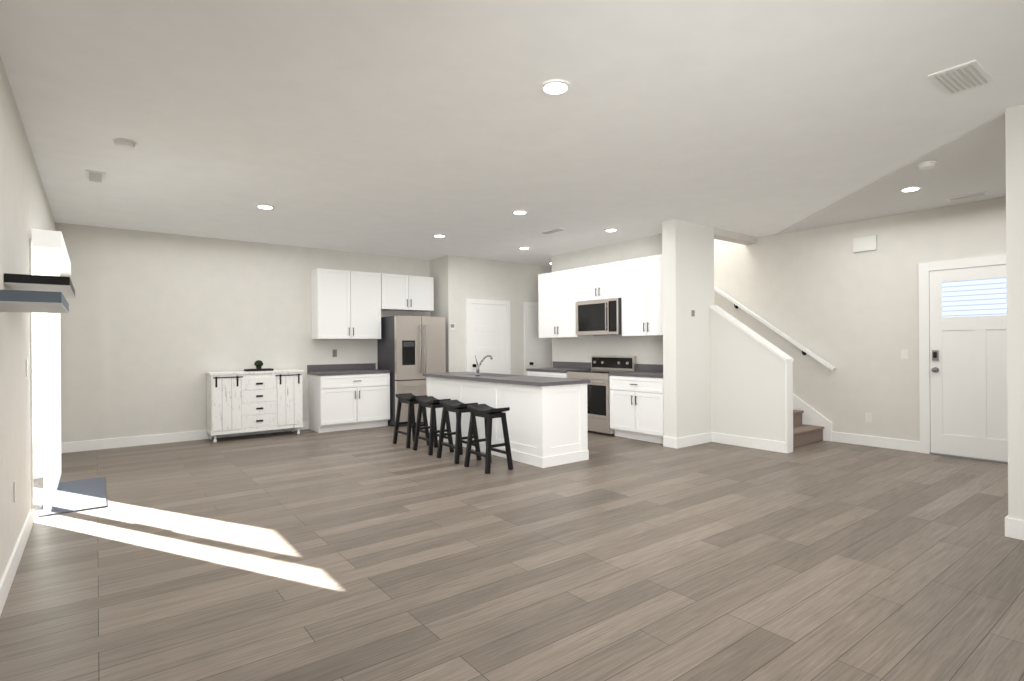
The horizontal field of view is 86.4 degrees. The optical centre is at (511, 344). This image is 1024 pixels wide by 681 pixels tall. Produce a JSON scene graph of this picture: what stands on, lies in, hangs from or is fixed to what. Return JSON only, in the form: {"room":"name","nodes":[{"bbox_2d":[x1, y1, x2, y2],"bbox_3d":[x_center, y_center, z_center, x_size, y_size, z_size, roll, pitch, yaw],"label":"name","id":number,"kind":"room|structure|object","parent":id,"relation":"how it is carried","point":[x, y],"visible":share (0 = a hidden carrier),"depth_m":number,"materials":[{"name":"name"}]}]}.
{"room":"open-plan living room","nodes":[
{"label":"open-plan living room","id":0,"kind":"room"},
{"bbox_2d":[0,55,54,579],"bbox_3d":[-2.763,-0.104,2.716,0.300,2.890,10.510,0,0,-37],"label":"wall","id":1,"kind":"structure","parent":0,"point":[15,445],"depth_m":3.37,"materials":[{"name":"white paint"}]},
{"bbox_2d":[14,480,15,501],"bbox_3d":[-2.998,0.883,3.287,0.006,0.120,0.070,0,0,-37],"label":"outlet","id":2,"kind":"object","parent":1,"relation":"attached to","point":[14,490],"visible":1,"depth_m":3.28,"materials":[{"name":"white plastic"}]},
{"bbox_2d":[0,509,32,615],"bbox_3d":[-1.570,1.268,1.424,0.016,0.130,6.580,0,0,-37],"label":"baseboard","id":3,"kind":"structure","parent":1,"relation":"attached to","point":[7,578],"depth_m":3.18,"materials":[{"name":"white wood"}]},
{"bbox_2d":[26,359,27,375],"bbox_3d":[-3.467,0.166,3.895,0.006,0.120,0.080,0,0,-37],"label":"light switch","id":4,"kind":"object","parent":1,"relation":"attached to","point":[26,367],"visible":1,"depth_m":3.88,"materials":[{"name":"white plastic"}]},
{"bbox_2d":[0,290,68,312],"bbox_3d":[-2.305,-0.199,2.595,0.278,0.053,0.800,0,0,-37],"label":"shelf","id":5,"kind":"object","parent":1,"relation":"attached to","point":[31,301],"visible":1,"depth_m":2.35,"materials":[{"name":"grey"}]},
{"bbox_2d":[29,239,42,521],"bbox_3d":[-4.303,0.278,4.766,0.292,2.148,1.836,0,0,-37],"label":"sliding door","id":6,"kind":"structure","parent":1,"relation":"in","point":[36,373],"depth_m":5.51,"materials":[{"name":"white"}]},
{"bbox_2d":[4,273,74,297],"bbox_3d":[-2.946,-0.359,3.433,0.278,0.055,0.970,0,0,-37],"label":"shelf","id":7,"kind":"object","parent":1,"relation":"attached to","point":[62,284],"visible":0.71,"depth_m":3.09,"materials":[{"name":"black"}]},
{"bbox_2d":[32,229,70,274],"bbox_3d":[-4.144,-0.804,4.937,0.174,0.130,1.970,0,0,-37],"label":"valance","id":8,"kind":"object","parent":1,"relation":"attached to","point":[53,242],"visible":0.79,"depth_m":4.21,"materials":[{"name":"white"}]},
{"bbox_2d":[42,249,60,513],"bbox_3d":[-4.153,0.291,4.930,0.044,2.060,1.756,0,0,-37],"label":"vane","id":9,"kind":"object","parent":8,"relation":"hanging from","point":[51,399],"visible":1,"depth_m":4.43,"materials":[{"name":"white"}]},
{"bbox_2d":[55,222,429,442],"bbox_3d":[-3.664,-0.097,8.499,5.280,2.890,0.220,0,0,-37],"label":"wall","id":10,"kind":"structure","parent":0,"point":[155,327],"depth_m":7.59,"materials":[{"name":"white paint"}]},
{"bbox_2d":[61,421,308,452],"bbox_3d":[-4.453,1.288,7.742,3.059,0.130,0.016,0,0,-37],"label":"baseboard","id":11,"kind":"structure","parent":10,"relation":"attached to","point":[79,446],"depth_m":7.36,"materials":[{"name":"white wood"}]},
{"bbox_2d":[311,268,386,338],"bbox_3d":[-2.666,-0.639,8.911,1.113,1.100,0.332,0,0,-37],"label":"upper cabinet","id":12,"kind":"object","parent":10,"relation":"attached to","point":[345,304],"depth_m":8.72,"materials":[{"name":"white wood"}]},
{"bbox_2d":[387,274,433,311],"bbox_3d":[-1.880,-0.895,9.512,0.985,0.600,0.332,0,0,-37],"label":"upper cabinet","id":13,"kind":"object","parent":10,"relation":"attached to","point":[404,292],"depth_m":9.40,"materials":[{"name":"white wood"}]},
{"bbox_2d":[430,255,551,374],"bbox_3d":[-0.115,-0.123,10.796,3.150,2.890,0.870,0,0,-37],"label":"wall","id":14,"kind":"structure","parent":0,"point":[459,281],"depth_m":9.88,"materials":[{"name":"white paint"}]},
{"bbox_2d":[450,323,454,329],"bbox_3d":[-1.044,-0.311,9.530,0.100,0.120,0.015,0,0,-37],"label":"thermostat","id":15,"kind":"object","parent":14,"relation":"attached to","point":[452,326],"visible":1,"depth_m":9.52,"materials":[{"name":"white plastic"}]},
{"bbox_2d":[466,299,510,373],"bbox_3d":[-0.405,0.252,9.976,0.980,2.145,0.075,0,0,-37],"label":"pantry door","id":16,"kind":"structure","parent":14,"relation":"in","point":[488,329],"depth_m":10.00,"materials":[{"name":"white wood"}]},
{"bbox_2d":[524,302,551,374],"bbox_3d":[0.625,0.244,10.762,0.930,2.145,0.075,0,0,-37],"label":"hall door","id":17,"kind":"structure","parent":14,"relation":"in","point":[537,352],"depth_m":10.65,"materials":[{"name":"white"}]},
{"bbox_2d":[0,424,1023,680],"bbox_3d":[0.599,1.367,5.272,8.730,0.100,10.510,0,0,-37],"label":"floor","id":18,"kind":"structure","parent":0,"point":[370,554],"depth_m":3.23,"materials":[{"name":"brown wood"}]},
{"bbox_2d":[38,477,106,516],"bbox_3d":[-3.912,1.343,4.888,0.430,0.012,1.270,0,0,-37],"label":"door mat","id":19,"kind":"object","parent":18,"relation":"on","point":[79,495],"visible":0.75,"depth_m":4.79,"materials":[{"name":"grey fabric"}]},
{"bbox_2d":[205,369,303,441],"bbox_3d":[-3.753,0.868,7.998,1.250,0.960,0.411,0,0,-37],"label":"buffet","id":20,"kind":"object","parent":18,"relation":"on","point":[244,401],"visible":1,"depth_m":7.81,"materials":[{"name":"white wood"}]},
{"bbox_2d":[244,360,273,371],"bbox_3d":[-3.731,0.308,8.031,0.360,0.158,0.200,0,0,-37],"label":"plant","id":21,"kind":"object","parent":20,"relation":"on","point":[258,364],"visible":1,"depth_m":7.99,"materials":[{"name":"green plant"}]},
{"bbox_2d":[307,363,390,432],"bbox_3d":[-2.607,0.830,8.759,1.145,1.020,0.632,0,0,-37],"label":"base cabinet","id":22,"kind":"object","parent":18,"relation":"on","point":[342,397],"visible":1,"depth_m":8.54,"materials":[{"name":"white wood"}]},
{"bbox_2d":[393,393,428,447],"bbox_3d":[-1.340,1.000,7.260,0.341,0.667,0.460,0,0,-37],"label":"stool","id":23,"kind":"object","parent":18,"relation":"on","point":[409,399],"visible":0.81,"depth_m":7.18,"materials":[{"name":"black wood"}]},
{"bbox_2d":[377,316,445,426],"bbox_3d":[-1.702,0.434,9.312,0.910,1.800,0.802,0,0,-37],"label":"fridge","id":24,"kind":"object","parent":18,"relation":"on","point":[411,350],"visible":0.79,"depth_m":8.97,"materials":[{"name":"grey metal"}]},
{"bbox_2d":[413,396,453,454],"bbox_3d":[-0.983,0.998,6.790,0.341,0.667,0.460,0,0,-37],"label":"stool","id":25,"kind":"object","parent":18,"relation":"on","point":[432,403],"visible":0.81,"depth_m":6.71,"materials":[{"name":"black wood"}]},
{"bbox_2d":[437,400,481,463],"bbox_3d":[-0.619,0.995,6.313,0.341,0.667,0.460,0,0,-37],"label":"stool","id":26,"kind":"object","parent":18,"relation":"on","point":[457,407],"visible":0.94,"depth_m":6.23,"materials":[{"name":"black wood"}]},
{"bbox_2d":[464,404,512,473],"bbox_3d":[-0.255,0.993,5.836,0.341,0.667,0.460,0,0,-37],"label":"stool","id":27,"kind":"object","parent":18,"relation":"on","point":[487,413],"visible":1,"depth_m":5.75,"materials":[{"name":"black wood"}]},
{"bbox_2d":[426,376,588,467],"bbox_3d":[-0.184,0.885,7.054,0.690,0.875,2.590,0,0,-37],"label":"kitchen island","id":28,"kind":"object","parent":18,"relation":"on","point":[547,423],"depth_m":6.15,"materials":[{"name":"white wood"}]},
{"bbox_2d":[423,372,590,387],"bbox_3d":[-0.196,0.428,7.048,0.750,0.040,2.630,0,0,-37],"label":"island countertop","id":29,"kind":"structure","parent":28,"relation":"on","point":[492,378],"depth_m":6.53,"materials":[{"name":"grey stone"}]},
{"bbox_2d":[475,355,492,375],"bbox_3d":[-0.374,0.273,7.192,0.264,0.272,0.065,0,0,-37],"label":"faucet","id":30,"kind":"object","parent":29,"relation":"on","point":[478,366],"visible":1,"depth_m":7.13,"materials":[{"name":"silver metal"}]},
{"bbox_2d":[526,361,590,377],"bbox_3d":[0.779,0.806,9.038,0.642,1.020,0.993,0,0,-37],"label":"base cabinet","id":31,"kind":"object","parent":18,"relation":"on","point":[559,369],"visible":0.27,"depth_m":9.02,"materials":[{"name":"white wood"}]},
{"bbox_2d":[567,355,636,433],"bbox_3d":[1.333,0.729,8.280,0.676,1.105,0.870,0,0,-37],"label":"range","id":32,"kind":"object","parent":18,"relation":"on","point":[598,398],"visible":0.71,"depth_m":8.03,"materials":[{"name":"silver metal"}]},
{"bbox_2d":[609,364,663,443],"bbox_3d":[1.899,0.798,7.569,0.642,1.020,0.933,0,0,-37],"label":"base cabinet","id":33,"kind":"object","parent":18,"relation":"on","point":[636,406],"visible":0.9,"depth_m":7.40,"materials":[{"name":"white wood"}]},
{"bbox_2d":[793,410,823,447],"bbox_3d":[2.687,0.067,8.393,1.100,2.470,3.531,0,0,-37],"label":"stairs","id":34,"kind":"structure","parent":18,"relation":"on","point":[803,434],"depth_m":7.17,"materials":[{"name":"carpet"}]},
{"bbox_2d":[0,0,1023,265],"bbox_3d":[0.609,-1.642,5.296,8.650,0.162,10.510,0,0,-37],"label":"ceiling","id":35,"kind":"structure","parent":0,"point":[404,128],"depth_m":3.73,"materials":[{"name":"white paint"}]},
{"bbox_2d":[85,170,104,182],"bbox_3d":[-3.813,-1.534,4.986,0.140,0.014,0.360,0,0,-37],"label":"ceiling vent","id":36,"kind":"object","parent":35,"relation":"in","point":[95,176],"visible":1,"depth_m":4.95,"materials":[{"name":"white plastic"}]},
{"bbox_2d":[113,138,136,149],"bbox_3d":[-2.954,-1.527,4.157,0.150,0.040,0.150,0,0,-37],"label":"smoke detector","id":37,"kind":"object","parent":35,"relation":"attached to","point":[122,143],"visible":0.96,"depth_m":4.12,"materials":[{"name":"white plastic"}]},
{"bbox_2d":[256,204,273,208],"bbox_3d":[-2.763,-1.542,6.101,0.190,0.014,0.190,0,0,-37],"label":"recessed light","id":38,"kind":"object","parent":35,"relation":"in","point":[263,206],"visible":1,"depth_m":6.06,"materials":[{"name":"white plastic"}]},
{"bbox_2d":[433,234,445,237],"bbox_3d":[-1.037,-1.554,7.794,0.190,0.014,0.190,0,0,-37],"label":"recessed light","id":39,"kind":"object","parent":35,"relation":"in","point":[439,235],"visible":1,"depth_m":7.74,"materials":[{"name":"white plastic"}]},
{"bbox_2d":[512,210,527,214],"bbox_3d":[0.094,-1.562,6.443,0.190,0.014,0.190,0,0,-37],"label":"recessed light","id":40,"kind":"object","parent":35,"relation":"in","point":[519,212],"visible":1,"depth_m":6.42,"materials":[{"name":"white plastic"}]},
{"bbox_2d":[539,228,566,234],"bbox_3d":[0.561,-1.565,7.529,0.160,0.014,0.400,0,0,-37],"label":"ceiling vent","id":41,"kind":"object","parent":35,"relation":"in","point":[551,231],"visible":1,"depth_m":7.51,"materials":[{"name":"white plastic"}]},
{"bbox_2d":[540,79,570,95],"bbox_3d":[0.265,-1.563,3.316,0.190,0.014,0.190,0,0,-37],"label":"recessed light","id":42,"kind":"object","parent":35,"relation":"in","point":[553,87],"visible":1,"depth_m":3.30,"materials":[{"name":"white plastic"}]},
{"bbox_2d":[604,228,617,231],"bbox_3d":[1.362,-1.571,7.485,0.190,0.014,0.190,0,0,-37],"label":"recessed light","id":43,"kind":"object","parent":35,"relation":"in","point":[610,230],"visible":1,"depth_m":7.47,"materials":[{"name":"white plastic"}]},
{"bbox_2d":[899,186,921,191],"bbox_3d":[4.045,-1.578,5.532,0.190,0.014,0.190,0,0,-37],"label":"recessed light","id":44,"kind":"object","parent":35,"relation":"in","point":[910,188],"visible":1,"depth_m":5.52,"materials":[{"name":"white plastic"}]},
{"bbox_2d":[916,160,937,169],"bbox_3d":[3.619,-1.562,4.755,0.150,0.040,0.150,0,0,-37],"label":"smoke detector","id":45,"kind":"object","parent":35,"relation":"attached to","point":[925,165],"visible":1,"depth_m":4.72,"materials":[{"name":"white plastic"}]},
{"bbox_2d":[928,60,993,94],"bbox_3d":[2.673,-1.581,3.241,0.400,0.014,0.220,0,0,-37],"label":"ceiling vent","id":46,"kind":"object","parent":35,"relation":"in","point":[962,77],"visible":1,"depth_m":3.22,"materials":[{"name":"white plastic"}]},
{"bbox_2d":[945,192,988,200],"bbox_3d":[4.871,-1.584,5.835,0.120,0.014,0.340,0,0,-37],"label":"ceiling vent","id":47,"kind":"object","parent":35,"relation":"in","point":[968,196],"visible":1,"depth_m":5.80,"materials":[{"name":"white plastic"}]},
{"bbox_2d":[551,234,727,366],"bbox_3d":[2.205,-1.290,9.013,1.610,5.190,3.090,0,0,-37],"label":"wall","id":48,"kind":"structure","parent":0,"point":[646,349],"depth_m":8.58,"materials":[{"name":"white paint"}]},
{"bbox_2d":[538,254,662,337],"bbox_3d":[1.426,-0.669,8.391,0.382,1.100,2.790,0,0,-37],"label":"upper cabinet","id":49,"kind":"object","parent":48,"relation":"attached to","point":[635,285],"visible":0.85,"depth_m":8.11,"materials":[{"name":"white wood"}]},
{"bbox_2d":[576,298,621,334],"bbox_3d":[1.407,-0.411,8.343,0.468,0.525,0.864,0,0,-37],"label":"microwave","id":50,"kind":"object","parent":49,"relation":"attached to","point":[599,317],"visible":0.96,"depth_m":8.17,"materials":[{"name":"grey metal"}]},
{"bbox_2d":[662,219,713,437],"bbox_3d":[2.342,-0.141,7.194,0.850,2.890,0.200,0,0,-37],"label":"wall","id":51,"kind":"structure","parent":0,"point":[688,264],"depth_m":7.00,"materials":[{"name":"white paint"}]},
{"bbox_2d":[663,436,677,448],"bbox_3d":[2.013,1.242,6.925,0.016,0.130,0.216,0,0,-37],"label":"baseboard","id":52,"kind":"object","parent":51,"relation":"attached to","point":[671,442],"visible":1,"depth_m":6.91,"materials":[{"name":"white wood"}]},
{"bbox_2d":[678,432,711,447],"bbox_3d":[2.378,1.239,7.077,0.750,0.130,0.016,0,0,-37],"label":"baseboard","id":53,"kind":"object","parent":51,"relation":"attached to","point":[692,440],"visible":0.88,"depth_m":7.06,"materials":[{"name":"white wood"}]},
{"bbox_2d":[714,228,756,244],"bbox_3d":[3.125,-1.546,7.811,1.160,0.090,0.180,0,0,-37],"label":"wall","id":54,"kind":"structure","parent":0,"point":[730,236],"depth_m":7.78,"materials":[{"name":"white paint"}]},
{"bbox_2d":[710,308,785,441],"bbox_3d":[3.016,0.400,6.950,0.120,1.800,1.000,0,0,-37],"label":"wall","id":55,"kind":"structure","parent":0,"point":[747,385],"depth_m":6.93,"materials":[{"name":"white paint"}]},
{"bbox_2d":[712,432,785,452],"bbox_3d":[2.973,1.235,6.902,0.016,0.130,0.984,0,0,-37],"label":"baseboard","id":56,"kind":"structure","parent":55,"relation":"attached to","point":[761,444],"depth_m":6.86,"materials":[{"name":"white wood"}]},
{"bbox_2d":[709,305,793,452],"bbox_3d":[3.024,0.380,6.940,0.180,1.838,1.025,0,0,-37],"label":"trim","id":57,"kind":"structure","parent":55,"relation":"on","point":[778,352],"depth_m":6.56,"materials":[{"name":"white wood"}]},
{"bbox_2d":[714,197,1005,440],"bbox_3d":[4.236,-0.154,7.506,0.220,2.890,9.640,0,0,-37],"label":"wall","id":58,"kind":"structure","parent":0,"point":[828,295],"depth_m":7.05,"materials":[{"name":"white paint"}]},
{"bbox_2d":[714,286,834,370],"bbox_3d":[3.211,-0.880,8.583,0.090,2.462,3.474,0,0,-37],"label":"handrail","id":59,"kind":"object","parent":58,"relation":"attached to","point":[782,334],"visible":0.6,"depth_m":7.78,"materials":[{"name":"white wood"}]},
{"bbox_2d":[793,394,831,440],"bbox_3d":[3.134,-0.113,8.741,0.029,2.823,3.700,0,0,-37],"label":"trim","id":60,"kind":"structure","parent":58,"relation":"attached to","point":[811,416],"depth_m":7.45,"materials":[{"name":"white wood"}]},
{"bbox_2d":[853,235,876,252],"bbox_3d":[4.496,-1.281,6.943,0.034,0.180,0.260,0,0,-37],"label":"door chime","id":61,"kind":"object","parent":58,"relation":"attached to","point":[867,243],"visible":0.96,"depth_m":6.92,"materials":[{"name":"white plastic"}]},
{"bbox_2d":[865,413,871,422],"bbox_3d":[4.535,0.929,6.936,0.006,0.120,0.070,0,0,-37],"label":"electrical outlet","id":62,"kind":"object","parent":58,"relation":"attached to","point":[868,417],"visible":1,"depth_m":6.93,"materials":[{"name":"white plastic"}]},
{"bbox_2d":[832,432,919,451],"bbox_3d":[4.549,1.224,6.913,0.016,0.130,1.050,0,0,-37],"label":"baseboard","id":63,"kind":"structure","parent":58,"relation":"attached to","point":[891,443],"depth_m":6.84,"materials":[{"name":"white wood"}]},
{"bbox_2d":[901,349,908,358],"bbox_3d":[4.772,0.117,6.617,0.006,0.120,0.080,0,0,-37],"label":"light switch","id":64,"kind":"object","parent":58,"relation":"attached to","point":[904,353],"visible":1,"depth_m":6.61,"materials":[{"name":"white plastic"}]},
{"bbox_2d":[919,255,1007,463],"bbox_3d":[5.165,0.159,6.024,0.098,2.250,1.120,0,0,-37],"label":"front door","id":65,"kind":"structure","parent":58,"relation":"in","point":[963,359],"depth_m":6.16,"materials":[{"name":"white wood"}]},
{"bbox_2d":[1005,104,1023,519],"bbox_3d":[4.042,-0.153,2.894,0.160,2.890,2.100,0,0,-37],"label":"wall","id":66,"kind":"structure","parent":0,"point":[1014,126],"depth_m":3.65,"materials":[{"name":"white paint"}]},
{"bbox_2d":[1005,515,1007,536],"bbox_3d":[3.404,1.232,3.731,0.176,0.130,0.016,0,0,-37],"label":"baseboard","id":67,"kind":"structure","parent":66,"relation":"attached to","point":[1006,526],"depth_m":3.68,"materials":[{"name":"white wood"}]},
{"bbox_2d":[1008,518,1023,539],"bbox_3d":[3.982,1.228,2.841,0.016,0.130,2.100,0,0,-37],"label":"baseboard","id":68,"kind":"structure","parent":66,"relation":"attached to","point":[1015,528],"depth_m":3.64,"materials":[{"name":"white wood"}]}
]}

